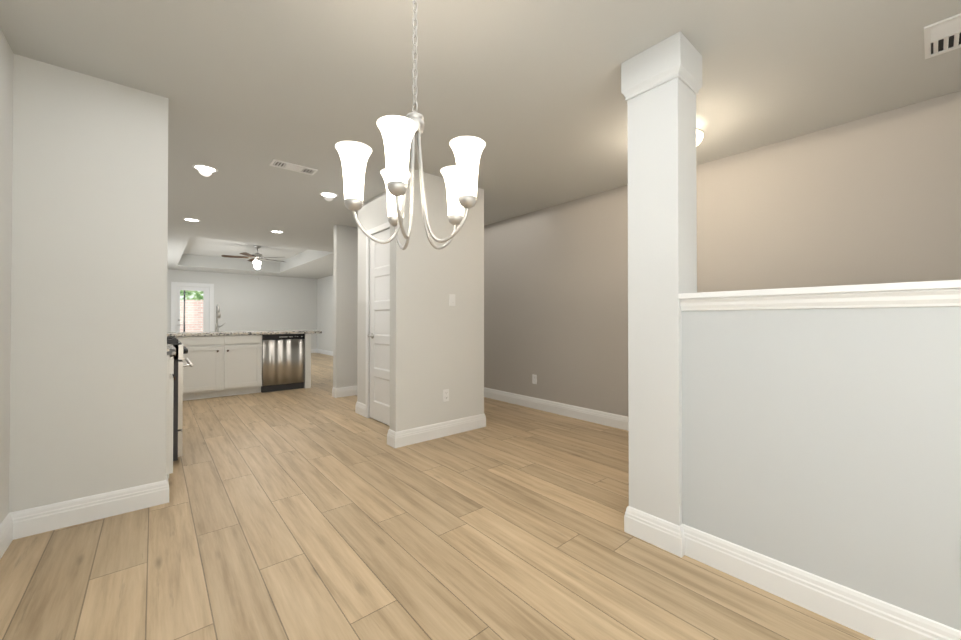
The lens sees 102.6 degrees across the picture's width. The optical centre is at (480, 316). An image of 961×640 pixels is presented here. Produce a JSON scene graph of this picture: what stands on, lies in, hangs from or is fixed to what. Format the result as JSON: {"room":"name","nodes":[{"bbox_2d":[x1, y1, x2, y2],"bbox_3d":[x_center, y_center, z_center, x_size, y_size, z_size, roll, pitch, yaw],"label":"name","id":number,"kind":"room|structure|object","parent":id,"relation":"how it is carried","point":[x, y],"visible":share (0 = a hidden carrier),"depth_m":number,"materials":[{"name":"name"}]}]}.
{"room":"dining room","nodes":[
{"label":"dining room","id":0,"kind":"room"},
{"bbox_2d":[0,29,13,523],"bbox_3d":[-4.417,-0.085,4.267,0.120,2.440,14.520,0,-1,-40],"label":"wall","id":1,"kind":"structure","parent":0,"point":[6,103],"depth_m":1.86,"materials":[{"name":"white paint"}]},
{"bbox_2d":[0,474,168,558],"bbox_3d":[-0.857,1.038,0.639,0.623,0.134,4.156,0,-1,-40],"label":"baseboard","id":2,"kind":"structure","parent":1,"relation":"attached to","point":[34,521],"depth_m":2.07,"materials":[{"name":"white wood"}]},
{"bbox_2d":[9,54,168,512],"bbox_3d":[-2.161,-0.103,2.172,0.607,2.440,0.115,0,-1,-40],"label":"wall","id":3,"kind":"structure","parent":0,"point":[88,380],"depth_m":2.10,"materials":[{"name":"white paint"}]},
{"bbox_2d":[167,269,316,348],"bbox_3d":[-7.249,-0.026,11.308,4.920,2.440,0.120,0,-1,-40],"label":"wall","id":4,"kind":"structure","parent":0,"point":[245,302],"depth_m":11.67,"materials":[{"name":"white paint"}]},
{"bbox_2d":[176,286,208,331],"bbox_3d":[-7.961,0.180,10.653,0.740,1.993,0.103,0,-1,-40],"label":"back door","id":5,"kind":"structure","parent":4,"relation":"in","point":[205,314],"depth_m":10.72,"materials":[{"name":"white"}]},
{"bbox_2d":[171,282,213,331],"bbox_3d":[-7.979,0.134,10.675,0.950,2.110,0.137,0,-1,-40],"label":"door frame","id":6,"kind":"structure","parent":4,"relation":"attached to","point":[173,306],"depth_m":10.60,"materials":[{"name":"white wood"}]},
{"bbox_2d":[317,275,332,350],"bbox_3d":[-2.895,-0.038,9.889,0.120,2.440,7.920,0,-1,-40],"label":"wall","id":7,"kind":"structure","parent":0,"point":[325,310],"depth_m":12.16,"materials":[{"name":"white paint"}]},
{"bbox_2d":[316,349,332,355],"bbox_3d":[-2.945,1.115,9.833,0.016,0.134,7.685,0,-1,-40],"label":"baseboard","id":8,"kind":"structure","parent":7,"relation":"attached to","point":[326,352],"depth_m":12.13,"materials":[{"name":"white wood"}]},
{"bbox_2d":[333,225,357,387],"bbox_3d":[-1.242,-0.069,6.173,2.173,2.440,0.115,0,-1,-40],"label":"wall","id":9,"kind":"structure","parent":0,"point":[345,287],"depth_m":5.51,"materials":[{"name":"white paint"}]},
{"bbox_2d":[332,386,356,397],"bbox_3d":[-1.449,1.082,5.977,1.649,0.134,0.131,0,-1,-40],"label":"baseboard","id":10,"kind":"structure","parent":9,"relation":"attached to","point":[344,391],"depth_m":5.48,"materials":[{"name":"white wood"}]},
{"bbox_2d":[357,191,389,417],"bbox_3d":[-0.746,-0.085,4.301,0.754,2.440,1.300,0,-1,-40],"label":"wall","id":11,"kind":"structure","parent":0,"point":[372,212],"depth_m":4.41,"materials":[{"name":"white paint"}]},
{"bbox_2d":[355,401,365,416],"bbox_3d":[-1.369,1.069,4.453,0.046,0.134,0.279,0,-1,-40],"label":"baseboard","id":12,"kind":"structure","parent":11,"relation":"attached to","point":[360,408],"depth_m":4.43,"materials":[{"name":"white wood"}]},
{"bbox_2d":[365,222,389,417],"bbox_3d":[-1.004,0.084,4.008,0.017,2.098,0.876,0,-1,-40],"label":"door frame","id":13,"kind":"structure","parent":11,"relation":"attached to","point":[379,228],"depth_m":4.30,"materials":[{"name":"white wood"}]},
{"bbox_2d":[367,228,389,425],"bbox_3d":[-1.003,0.109,4.009,0.095,2.023,0.754,0,-1,-40],"label":"pantry door","id":14,"kind":"structure","parent":11,"relation":"in","point":[379,335],"depth_m":4.12,"materials":[{"name":"white wood"}]},
{"bbox_2d":[0,353,874,639],"bbox_3d":[-2.599,1.179,5.885,5.200,0.060,14.850,0,-1,-40],"label":"floor","id":15,"kind":"structure","parent":0,"point":[316,511],"depth_m":1.83,"materials":[{"name":"brown wood"}]},
{"bbox_2d":[166,355,175,478],"bbox_3d":[-2.391,0.683,2.467,0.642,0.874,0.637,0,-1,-40],"label":"base cabinet","id":16,"kind":"object","parent":15,"relation":"on","point":[170,359],"depth_m":2.43,"materials":[{"name":"white wood"}]},
{"bbox_2d":[167,344,175,354],"bbox_3d":[-2.387,0.226,2.473,0.653,0.040,0.637,0,-1,-40],"label":"countertop","id":17,"kind":"structure","parent":16,"relation":"on","point":[171,349],"depth_m":2.44,"materials":[{"name":"stone"}]},
{"bbox_2d":[167,336,192,460],"bbox_3d":[-2.778,0.625,3.055,0.758,1.000,0.754,0,-1,-40],"label":"range","id":18,"kind":"object","parent":15,"relation":"on","point":[180,347],"visible":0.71,"depth_m":2.96,"materials":[{"name":"silver metal"}]},
{"bbox_2d":[186,335,261,399],"bbox_3d":[-3.821,0.710,5.652,0.981,0.874,0.619,0,-1,-40],"label":"base cabinet","id":19,"kind":"object","parent":15,"relation":"on","point":[227,365],"depth_m":5.43,"materials":[{"name":"white wood"}]},
{"bbox_2d":[167,330,321,336],"bbox_3d":[-3.563,0.255,5.901,1.978,0.040,0.700,0,-1,-40],"label":"countertop","id":20,"kind":"structure","parent":19,"relation":"on","point":[220,333],"depth_m":5.60,"materials":[{"name":"stone"}]},
{"bbox_2d":[215,304,224,331],"bbox_3d":[-3.869,0.026,5.747,0.141,0.414,0.275,0,-1,-40],"label":"faucet","id":21,"kind":"object","parent":20,"relation":"on","point":[218,314],"visible":1,"depth_m":5.78,"materials":[{"name":"silver metal"}]},
{"bbox_2d":[261,334,304,392],"bbox_3d":[-3.210,0.713,6.154,0.593,0.867,0.606,0,-1,-40],"label":"dishwasher","id":22,"kind":"object","parent":15,"relation":"on","point":[283,359],"visible":0.92,"depth_m":5.91,"materials":[{"name":"silver metal"}]},
{"bbox_2d":[390,168,483,431],"bbox_3d":[-0.383,-0.090,3.682,1.002,2.440,0.115,0,-1,-40],"label":"wall block","id":23,"kind":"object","parent":15,"relation":"on","point":[436,344],"visible":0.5,"depth_m":3.58,"materials":[{"name":"white paint"}]},
{"bbox_2d":[392,414,483,447],"bbox_3d":[-0.357,1.062,3.608,0.990,0.134,0.016,0,-1,-40],"label":"baseboard","id":24,"kind":"structure","parent":23,"relation":"attached to","point":[402,438],"depth_m":3.56,"materials":[{"name":"white wood"}]},
{"bbox_2d":[443,389,448,401],"bbox_3d":[-0.325,0.750,3.643,0.070,0.114,0.008,0,-1,-40],"label":"outlet","id":25,"kind":"object","parent":23,"relation":"attached to","point":[445,394],"visible":1,"depth_m":3.64,"materials":[{"name":"white plastic"}]},
{"bbox_2d":[449,294,454,305],"bbox_3d":[-0.268,-0.155,3.698,0.070,0.114,0.010,0,-1,-40],"label":"light switch","id":26,"kind":"object","parent":23,"relation":"attached to","point":[451,299],"visible":1,"depth_m":3.69,"materials":[{"name":"white plastic"}]},
{"bbox_2d":[621,31,701,525],"bbox_3d":[0.933,-0.104,1.977,0.264,2.440,0.297,0,-1,-40],"label":"column","id":27,"kind":"structure","parent":15,"relation":"on","point":[661,83],"depth_m":1.89,"materials":[{"name":"white paint"}]},
{"bbox_2d":[0,0,960,278],"bbox_3d":[-2.599,-1.471,5.907,5.200,0.360,14.850,0,-1,-40],"label":"ceiling","id":28,"kind":"structure","parent":0,"point":[530,94],"depth_m":2.17,"materials":[{"name":"grey paint"}]},
{"bbox_2d":[183,218,199,221],"bbox_3d":[-3.884,-1.294,5.176,0.190,0.007,0.190,0,-1,-40],"label":"recessed light","id":29,"kind":"object","parent":28,"relation":"in","point":[192,219],"visible":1,"depth_m":5.15,"materials":[{"name":"white"}]},
{"bbox_2d":[192,164,217,172],"bbox_3d":[-2.442,-1.309,3.416,0.190,0.007,0.190,0,-1,-40],"label":"recessed light","id":30,"kind":"object","parent":28,"relation":"in","point":[205,168],"visible":1,"depth_m":3.41,"materials":[{"name":"white"}]},
{"bbox_2d":[221,246,283,265],"bbox_3d":[-5.034,-1.188,8.654,1.298,0.760,1.249,0,-1,-40],"label":"ceiling fan","id":31,"kind":"object","parent":28,"relation":"hanging from","point":[256,258],"visible":1,"depth_m":8.55,"materials":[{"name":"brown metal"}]},
{"bbox_2d":[270,230,283,232],"bbox_3d":[-3.106,-1.288,5.876,0.190,0.007,0.190,0,-1,-40],"label":"recessed light","id":32,"kind":"object","parent":28,"relation":"in","point":[275,231],"visible":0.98,"depth_m":5.86,"materials":[{"name":"white"}]},
{"bbox_2d":[269,159,317,174],"bbox_3d":[-1.641,-1.308,3.387,0.360,0.009,0.150,0,-1,-40],"label":"ceiling vent","id":33,"kind":"object","parent":28,"relation":"in","point":[292,167],"visible":1,"depth_m":3.38,"materials":[{"name":"white metal"}]},
{"bbox_2d":[319,192,337,197],"bbox_3d":[-1.631,-1.303,4.135,0.190,0.007,0.190,0,-1,-40],"label":"recessed light","id":34,"kind":"object","parent":28,"relation":"in","point":[329,194],"visible":1,"depth_m":4.12,"materials":[{"name":"white"}]},
{"bbox_2d":[335,0,485,249],"bbox_3d":[-0.242,-0.796,1.447,0.532,1.066,0.533,0,-1,-40],"label":"chandelier","id":35,"kind":"object","parent":28,"relation":"hanging from","point":[399,133],"visible":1,"depth_m":1.35,"materials":[{"name":"white glass"}]},
{"bbox_2d":[696,128,703,145],"bbox_3d":[1.380,-1.223,2.719,0.344,0.190,0.344,0,-1,-40],"label":"light","id":36,"kind":"object","parent":28,"relation":"attached to","point":[699,135],"visible":0.06,"depth_m":2.60,"materials":[{"name":"white glass"}]},
{"bbox_2d":[924,13,960,58],"bbox_3d":[2.281,-1.321,1.720,0.320,0.010,0.390,0,-1,-40],"label":"ceiling vent","id":37,"kind":"object","parent":28,"relation":"in","point":[942,36],"visible":0.98,"depth_m":1.82,"materials":[{"name":"white metal"}]},
{"bbox_2d":[484,91,960,416],"bbox_3d":[1.393,-0.087,4.006,0.120,2.440,6.600,0,-1,-40],"label":"wall","id":38,"kind":"structure","parent":0,"point":[874,199],"depth_m":3.06,"materials":[{"name":"grey paint"}]},
{"bbox_2d":[532,374,536,383],"bbox_3d":[0.665,0.779,4.758,0.008,0.114,0.070,0,-1,-40],"label":"outlet","id":39,"kind":"object","parent":38,"relation":"attached to","point":[534,379],"visible":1,"depth_m":4.75,"materials":[{"name":"white plastic"}]},
{"bbox_2d":[484,387,628,430],"bbox_3d":[1.303,1.066,3.998,0.016,0.134,6.480,0,-1,-40],"label":"baseboard","id":40,"kind":"structure","parent":38,"relation":"attached to","point":[601,417],"depth_m":4.41,"materials":[{"name":"white wood"}]},
{"bbox_2d":[681,306,960,630],"bbox_3d":[1.638,0.511,1.142,0.157,1.195,1.925,0,-1,-40],"label":"wall","id":41,"kind":"structure","parent":0,"point":[824,443],"depth_m":1.41,"materials":[{"name":"grey paint"}]},
{"bbox_2d":[624,506,960,639],"bbox_3d":[1.551,1.043,1.240,0.252,0.134,2.194,0,-1,-40],"label":"baseboard","id":42,"kind":"structure","parent":41,"relation":"attached to","point":[869,616],"depth_m":1.50,"materials":[{"name":"white wood"}]},
{"bbox_2d":[678,280,960,310],"bbox_3d":[1.638,-0.072,1.147,0.228,0.081,1.925,0,-1,-40],"label":"trim","id":43,"kind":"structure","parent":41,"relation":"on","point":[945,293],"depth_m":1.40,"materials":[{"name":"white wood"}]},
{"label":"outside","id":44,"kind":"structure","parent":0,"visible":0},
{"bbox_2d":[180,290,202,331],"bbox_3d":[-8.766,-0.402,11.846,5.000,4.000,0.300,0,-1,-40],"label":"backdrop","id":45,"kind":"structure","parent":44,"point":[188,308],"depth_m":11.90,"materials":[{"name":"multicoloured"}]}
]}

